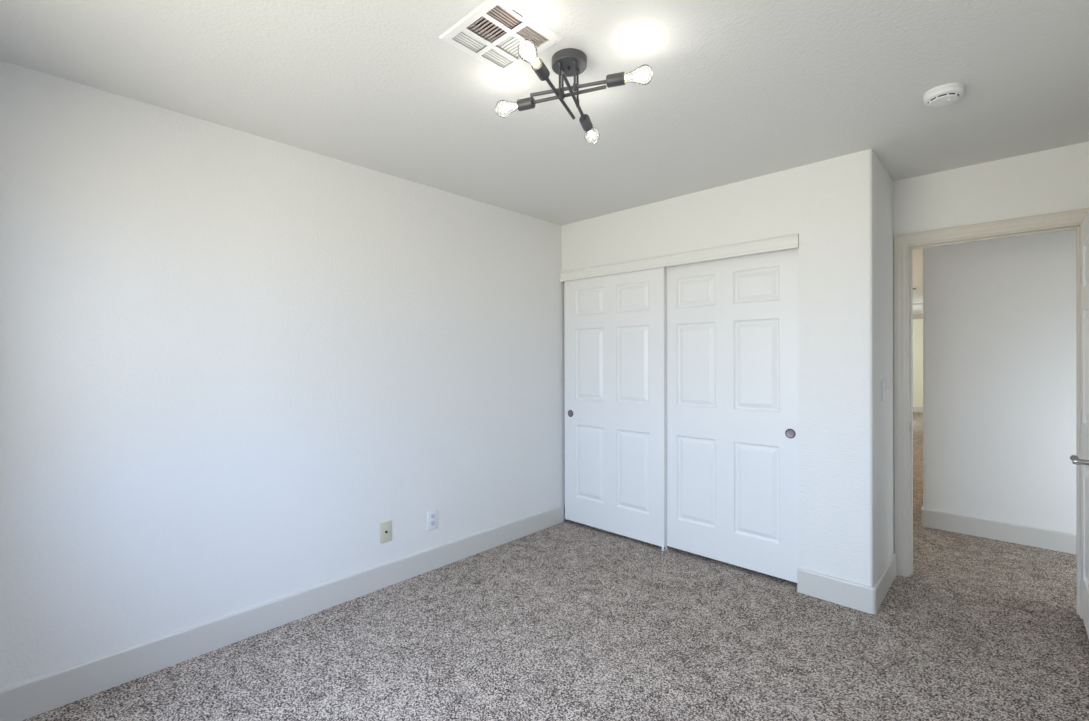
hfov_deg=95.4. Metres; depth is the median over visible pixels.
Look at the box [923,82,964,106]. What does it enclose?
smoke detector
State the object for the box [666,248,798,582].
sliding closet door
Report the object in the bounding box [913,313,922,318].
trim
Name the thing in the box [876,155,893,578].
wall
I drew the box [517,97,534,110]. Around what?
socket
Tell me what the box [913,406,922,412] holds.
baseboard
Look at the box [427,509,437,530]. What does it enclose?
wall outlet
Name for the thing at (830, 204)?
wall
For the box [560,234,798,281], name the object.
trim
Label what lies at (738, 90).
ceiling
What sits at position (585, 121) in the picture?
socket
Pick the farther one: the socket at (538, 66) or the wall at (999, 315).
the wall at (999, 315)
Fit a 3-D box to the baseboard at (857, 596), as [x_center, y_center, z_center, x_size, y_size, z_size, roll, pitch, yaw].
[1.819,1.262,2.956,0.378,0.139,0.678,0,0,43]
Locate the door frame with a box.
[893,208,1088,618]
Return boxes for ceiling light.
[495,39,652,143]
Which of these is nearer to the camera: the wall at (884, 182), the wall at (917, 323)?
the wall at (884, 182)
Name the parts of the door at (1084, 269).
lever handle, panel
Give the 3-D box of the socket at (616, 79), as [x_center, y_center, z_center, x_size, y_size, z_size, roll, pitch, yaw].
[0.250,-0.983,1.738,0.062,0.041,0.041,0,0,18]
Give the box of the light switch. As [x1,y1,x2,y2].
[882,379,888,400]
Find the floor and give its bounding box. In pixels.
[23,412,1088,720]
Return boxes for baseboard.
[0,505,563,720]
[797,552,896,613]
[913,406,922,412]
[921,506,1076,554]
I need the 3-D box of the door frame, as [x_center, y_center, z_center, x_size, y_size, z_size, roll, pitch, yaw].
[2.525,0.279,2.822,0.866,2.101,0.134,0,0,43]
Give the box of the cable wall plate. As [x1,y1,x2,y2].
[380,520,391,542]
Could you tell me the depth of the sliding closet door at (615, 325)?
3.72 m
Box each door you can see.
[564,267,666,546]
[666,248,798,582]
[1070,211,1088,638]
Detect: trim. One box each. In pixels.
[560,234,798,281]
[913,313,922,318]
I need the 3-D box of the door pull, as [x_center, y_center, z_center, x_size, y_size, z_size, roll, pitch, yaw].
[1.449,0.434,2.918,0.045,0.045,0.001,0,0,43]
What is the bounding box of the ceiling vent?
[439,0,563,73]
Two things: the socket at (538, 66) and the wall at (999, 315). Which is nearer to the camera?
the socket at (538, 66)
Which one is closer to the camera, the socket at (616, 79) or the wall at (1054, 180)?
the socket at (616, 79)
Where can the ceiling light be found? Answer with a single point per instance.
(568, 62)
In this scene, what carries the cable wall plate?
attached to the wall at (230, 357)
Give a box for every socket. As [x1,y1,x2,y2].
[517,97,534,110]
[531,58,549,80]
[579,114,592,131]
[606,72,624,87]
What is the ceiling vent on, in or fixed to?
in the ceiling
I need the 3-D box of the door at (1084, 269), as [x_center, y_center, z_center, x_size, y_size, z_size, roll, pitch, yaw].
[2.523,0.306,2.269,0.184,1.990,0.712,0,0,43]
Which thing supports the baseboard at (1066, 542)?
attached to the wall at (999, 315)
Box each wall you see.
[0,60,567,688]
[562,149,876,586]
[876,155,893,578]
[894,141,1088,234]
[913,319,922,406]
[923,230,1076,533]
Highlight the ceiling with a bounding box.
[0,0,1088,313]
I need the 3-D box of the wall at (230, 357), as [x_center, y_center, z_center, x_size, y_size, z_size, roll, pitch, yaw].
[-0.882,0.117,3.079,0.120,2.440,4.370,0,0,43]
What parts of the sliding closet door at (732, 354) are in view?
flush pull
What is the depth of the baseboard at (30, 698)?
2.33 m
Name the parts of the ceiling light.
bulb, bulb, stem, arm, stem, arm, arm, arm, stem, stem, bulb, bulb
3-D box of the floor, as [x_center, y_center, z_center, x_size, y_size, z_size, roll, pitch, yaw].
[3.857,1.369,6.568,6.400,0.100,15.940,0,0,43]
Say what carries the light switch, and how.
attached to the wall at (884, 182)

